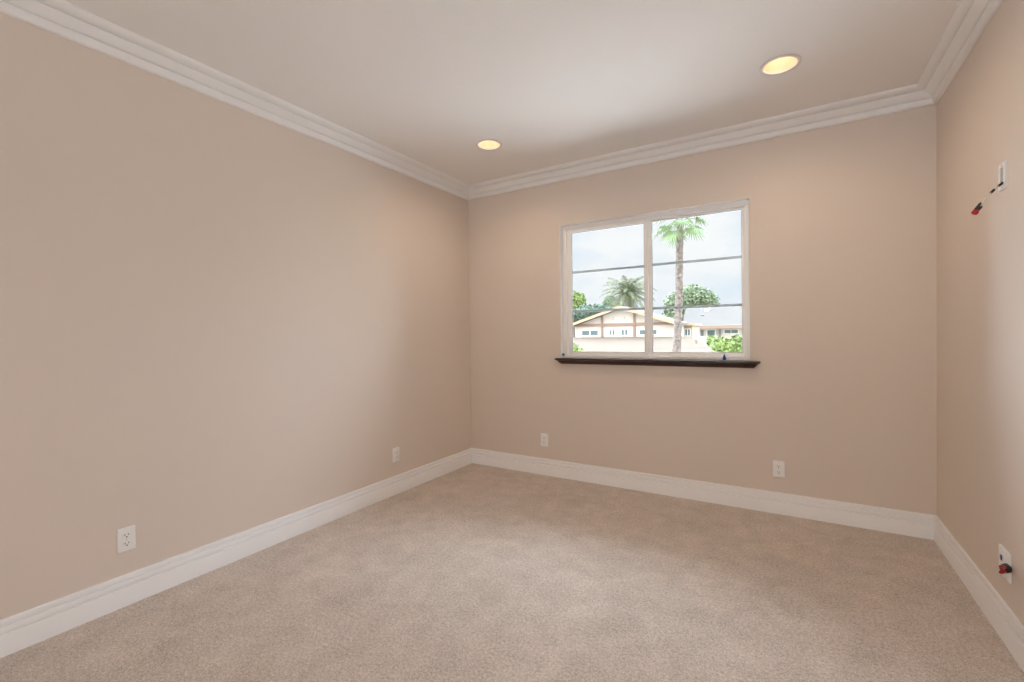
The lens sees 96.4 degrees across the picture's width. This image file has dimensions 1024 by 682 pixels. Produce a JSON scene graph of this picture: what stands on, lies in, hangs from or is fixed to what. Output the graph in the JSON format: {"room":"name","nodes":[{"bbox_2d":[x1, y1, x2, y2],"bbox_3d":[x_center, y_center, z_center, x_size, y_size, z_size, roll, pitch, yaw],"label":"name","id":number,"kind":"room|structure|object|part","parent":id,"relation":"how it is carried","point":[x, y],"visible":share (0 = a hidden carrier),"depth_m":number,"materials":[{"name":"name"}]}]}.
{"room":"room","nodes":[
{"label":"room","id":0,"kind":"room"},
{"bbox_2d":[0,12,470,619],"bbox_3d":[-2.016,-0.080,1.887,0.160,2.605,6.242,0,1,31],"label":"wall","id":1,"kind":"structure","parent":0,"point":[219,320],"depth_m":2.32,"materials":[{"name":"beige paint"}]},
{"bbox_2d":[116,525,135,553],"bbox_3d":[-1.776,0.915,2.109,0.008,0.110,0.069,0,1,31],"label":"wall outlet","id":2,"kind":"object","parent":1,"relation":"attached to","point":[126,538],"visible":1,"depth_m":2.11,"materials":[{"name":"white plastic"}]},
{"bbox_2d":[122,540,130,546],"bbox_3d":[-1.774,0.935,2.108,0.003,0.025,0.034,0,1,31],"label":"receptacle","id":3,"kind":"object","parent":2,"relation":"attached to","point":[125,543],"depth_m":2.11,"materials":[{"name":"grey plastic"}]},
{"bbox_2d":[122,532,130,538],"bbox_3d":[-1.774,0.896,2.107,0.003,0.025,0.034,0,1,31],"label":"receptacle","id":4,"kind":"object","parent":2,"relation":"attached to","point":[125,535],"depth_m":2.11,"materials":[{"name":"grey plastic"}]},
{"bbox_2d":[0,0,469,199],"bbox_3d":[-1.921,-1.331,1.803,0.100,0.103,5.922,0,1,31],"label":"trim","id":5,"kind":"structure","parent":1,"relation":"attached to","point":[61,18],"depth_m":2.34,"materials":[{"name":"white paint"}]},
{"bbox_2d":[0,448,471,657],"bbox_3d":[-1.923,1.151,1.857,0.017,0.141,5.922,0,1,31],"label":"baseboard","id":6,"kind":"structure","parent":1,"relation":"attached to","point":[22,630],"depth_m":2.31,"materials":[{"name":"white paint"}]},
{"bbox_2d":[393,447,399,462],"bbox_3d":[-0.896,0.884,3.549,0.008,0.110,0.069,0,1,31],"label":"wall outlet","id":7,"kind":"object","parent":1,"relation":"attached to","point":[396,451],"visible":1,"depth_m":3.55,"materials":[{"name":"white plastic"}]},
{"bbox_2d":[0,463,1023,681],"bbox_3d":[-0.505,1.274,0.994,3.656,0.120,6.242,0,1,31],"label":"floor","id":8,"kind":"structure","parent":0,"point":[473,572],"depth_m":2.05,"materials":[{"name":"carpet"}]},
{"bbox_2d":[64,0,959,184],"bbox_3d":[-0.544,-1.540,0.957,3.656,0.300,6.242,0,1,31],"label":"ceiling","id":9,"kind":"structure","parent":0,"point":[555,82],"depth_m":2.31,"materials":[{"name":"white paint"}]},
{"bbox_2d":[476,139,501,149],"bbox_3d":[-0.168,-1.487,3.329,0.190,0.132,0.190,0,1,31],"label":"recessed light","id":10,"kind":"object","parent":9,"relation":"in","point":[485,144],"visible":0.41,"depth_m":3.39,"materials":[{"name":"yellow glass"}]},
{"bbox_2d":[759,54,801,75],"bbox_3d":[1.394,-1.495,2.381,0.190,0.132,0.190,0,1,31],"label":"recessed light","id":11,"kind":"object","parent":9,"relation":"in","point":[780,64],"visible":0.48,"depth_m":2.43,"materials":[{"name":"yellow glass"}]},
{"bbox_2d":[468,105,936,514],"bbox_3d":[1.061,-0.144,3.571,3.336,2.605,0.160,0,1,31],"label":"wall","id":12,"kind":"structure","parent":0,"point":[842,392],"depth_m":3.05,"materials":[{"name":"beige paint"}]},
{"bbox_2d":[541,433,547,446],"bbox_3d":[0.280,0.862,3.971,0.069,0.110,0.008,0,1,31],"label":"wall outlet","id":13,"kind":"object","parent":12,"relation":"attached to","point":[544,437],"visible":1,"depth_m":3.97,"materials":[{"name":"white plastic"}]},
{"bbox_2d":[560,198,749,360],"bbox_3d":[1.041,-0.415,3.541,1.424,1.114,0.096,0,1,31],"label":"window","id":14,"kind":"structure","parent":12,"relation":"in","point":[566,231],"depth_m":3.55,"materials":[{"name":"white plastic"}]},
{"bbox_3d":[0.766,-0.409,3.723,0.682,1.057,0.016,0,1,31],"label":"sliding sash","id":15,"kind":"part","parent":14,"relation":"part of","materials":[{"name":"clear glass"}]},
{"bbox_3d":[1.344,-0.412,3.389,0.680,1.057,0.012,0,1,31],"label":"fixed sash","id":16,"kind":"part","parent":14,"relation":"part of","materials":[{"name":"clear glass"}]},
{"bbox_2d":[555,358,760,367],"bbox_3d":[1.034,0.167,3.497,1.524,0.048,0.095,0,1,31],"label":"window sill","id":17,"kind":"structure","parent":12,"relation":"attached to","point":[641,362],"depth_m":3.41,"materials":[{"name":"brown wood"}]},
{"bbox_2d":[468,84,935,199],"bbox_3d":[0.976,-1.393,3.443,3.336,0.103,0.100,0,1,31],"label":"trim","id":18,"kind":"structure","parent":12,"relation":"attached to","point":[910,97],"depth_m":3.14,"materials":[{"name":"white paint"}]},
{"bbox_2d":[472,448,935,539],"bbox_3d":[1.032,1.089,3.511,3.336,0.141,0.017,0,1,31],"label":"baseboard","id":19,"kind":"structure","parent":12,"relation":"attached to","point":[914,524],"depth_m":3.20,"materials":[{"name":"white paint"}]},
{"bbox_2d":[773,460,784,477],"bbox_3d":[1.780,0.859,3.055,0.069,0.110,0.008,0,1,31],"label":"wall outlet","id":20,"kind":"object","parent":12,"relation":"attached to","point":[778,466],"visible":1,"depth_m":3.05,"materials":[{"name":"white plastic"}]},
{"bbox_2d":[936,0,1023,624],"bbox_3d":[0.968,-0.097,0.065,0.160,2.605,6.242,0,1,31],"label":"wall","id":21,"kind":"structure","parent":0,"point":[980,113],"depth_m":1.98,"materials":[{"name":"beige paint"}]},
{"bbox_2d":[917,0,1002,103],"bbox_3d":[0.840,-1.347,0.116,0.100,0.103,5.922,0,1,31],"label":"trim","id":22,"kind":"structure","parent":21,"relation":"attached to","point":[970,18],"depth_m":2.14,"materials":[{"name":"white paint"}]},
{"bbox_2d":[934,515,1023,671],"bbox_3d":[0.909,1.136,0.127,0.017,0.141,5.922,0,1,31],"label":"baseboard","id":23,"kind":"structure","parent":21,"relation":"attached to","point":[1009,628],"depth_m":1.96,"materials":[{"name":"white paint"}]},
{"bbox_2d":[998,160,1007,191],"bbox_3d":[1.923,-0.645,1.794,0.009,0.107,0.072,0,1,31],"label":"cable wall plate","id":24,"kind":"object","parent":21,"relation":"attached to","point":[1003,168],"visible":0.97,"depth_m":1.78,"materials":[{"name":"white plastic"}]},
{"bbox_2d":[971,182,1002,214],"bbox_3d":[1.844,-0.554,1.782,0.156,0.131,0.036,-1,1,-17],"label":"cable","id":25,"kind":"object","parent":24,"relation":"hanging from","point":[979,206],"visible":1,"depth_m":1.77,"materials":[{"name":"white plastic"}]},
{"bbox_2d":[999,544,1011,583],"bbox_3d":[1.934,0.874,1.798,0.008,0.114,0.112,0,1,31],"label":"jack wall plate","id":26,"kind":"object","parent":21,"relation":"attached to","point":[1005,556],"visible":0.81,"depth_m":1.78,"materials":[{"name":"white plastic"}]},
{"bbox_2d":[999,563,1011,573],"bbox_3d":[1.874,0.870,1.748,0.093,0.049,0.035,-1,1,-25],"label":"plug","id":27,"kind":"object","parent":26,"relation":"attached to","point":[1004,568],"visible":0.99,"depth_m":1.74,"materials":[{"name":"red plastic"}]},
{"label":"outside","id":28,"kind":"structure","parent":0,"visible":0},
{"bbox_3d":[-6.579,4.397,27.554,280.000,0.300,360.000,0,1,31],"label":"ground","id":29,"kind":"structure","parent":28,"visible":0},
{"bbox_2d":[573,343,584,351],"bbox_3d":[3.962,2.106,28.087,1.343,3.979,0.938,0,1,31],"label":"shrub","id":30,"kind":"object","parent":29,"relation":"on","point":[575,346],"visible":0.22,"depth_m":27.90,"materials":[{"name":"green plant"}]},
{"bbox_2d":[573,290,585,337],"bbox_3d":[10.346,-2.520,75.560,3.982,11.821,3.516,0,1,31],"label":"tree","id":31,"kind":"object","parent":29,"relation":"on","point":[579,299],"visible":0.44,"depth_m":74.57,"materials":[{"name":"green plant"}]},
{"bbox_2d":[573,303,610,322],"bbox_3d":[10.874,-1.019,68.272,8.284,9.006,4.273,0,1,31],"label":"tree","id":32,"kind":"object","parent":29,"relation":"on","point":[578,316],"visible":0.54,"depth_m":67.12,"materials":[{"name":"green plant"}]},
{"bbox_2d":[601,295,624,308],"bbox_3d":[15.191,-1.773,69.253,4.148,10.369,2.760,0,1,31],"label":"tree","id":33,"kind":"object","parent":29,"relation":"on","point":[607,300],"visible":0.2,"depth_m":68.66,"materials":[{"name":"green plant"}]},
{"bbox_2d":[599,276,657,308],"bbox_3d":[15.410,-2.556,60.782,7.324,12.153,7.371,0,1,31],"label":"date palm","id":34,"kind":"object","parent":29,"relation":"on","point":[627,293],"visible":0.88,"depth_m":60.20,"materials":[{"name":"green plant"}]},
{"bbox_2d":[573,306,688,337],"bbox_3d":[11.245,0.258,44.483,10.310,7.044,5.180,0,1,31],"label":"house","id":35,"kind":"structure","parent":29,"relation":"on","point":[630,323],"depth_m":42.93,"materials":[{"name":"beige paint"}]},
{"bbox_3d":[7.591,-0.742,44.548,1.627,0.445,0.020,0,1,31],"label":"pane","id":36,"kind":"part","parent":35,"relation":"part of","materials":[{"name":"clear glass"}]},
{"bbox_3d":[8.621,-1.100,43.835,0.180,2.436,0.170,0,1,31],"label":"post","id":37,"kind":"part","parent":35,"relation":"part of","materials":[{"name":"brown wood"}]},
{"bbox_3d":[11.273,-1.222,42.212,0.180,2.652,0.170,0,1,31],"label":"post","id":38,"kind":"part","parent":35,"relation":"part of","materials":[{"name":"brown"}]},
{"bbox_3d":[12.380,-0.766,41.622,1.537,0.414,0.020,0,1,31],"label":"pane","id":39,"kind":"part","parent":35,"relation":"part of","materials":[{"name":"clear glass"}]},
{"bbox_2d":[573,336,715,351],"bbox_3d":[9.678,1.816,38.077,21.313,4.140,15.000,0,1,31],"label":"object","id":40,"kind":"structure","parent":29,"relation":"on","point":[695,343],"depth_m":37.65,"materials":[{"name":"beige"}]},
{"bbox_2d":[652,216,708,351],"bbox_3d":[7.730,-1.350,21.117,2.773,10.979,2.687,0,1,31],"label":"fan palm","id":41,"kind":"object","parent":29,"relation":"on","point":[678,235],"visible":0.52,"depth_m":20.91,"materials":[{"name":"green plant"}]},
{"bbox_2d":[662,284,720,320],"bbox_3d":[28.012,-2.859,71.883,8.927,12.111,4.882,0,1,31],"label":"round tree","id":42,"kind":"object","parent":29,"relation":"on","point":[692,294],"visible":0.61,"depth_m":70.38,"materials":[{"name":"green plant"}]},
{"bbox_2d":[684,324,701,336],"bbox_3d":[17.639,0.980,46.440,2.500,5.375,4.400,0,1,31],"label":"cottage","id":43,"kind":"structure","parent":29,"relation":"on","point":[690,330],"depth_m":44.67,"materials":[{"name":"beige paint"}]},
{"bbox_2d":[683,306,741,338],"bbox_3d":[27.160,-0.427,57.189,10.268,7.645,16.080,0,1,31],"label":"house","id":44,"kind":"structure","parent":29,"relation":"on","point":[726,322],"depth_m":52.63,"materials":[{"name":"beige paint"}]},
{"bbox_3d":[22.544,-0.864,51.819,0.802,0.669,0.020,0,1,31],"label":"pane","id":45,"kind":"part","parent":44,"relation":"part of","materials":[{"name":"clear glass"}]},
{"bbox_2d":[706,334,741,351],"bbox_3d":[12.659,1.795,27.346,2.276,4.385,7.466,-1,1,16],"label":"shrub","id":46,"kind":"object","parent":29,"relation":"on","point":[718,344],"visible":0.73,"depth_m":24.42,"materials":[{"name":"green plant"}]}
]}

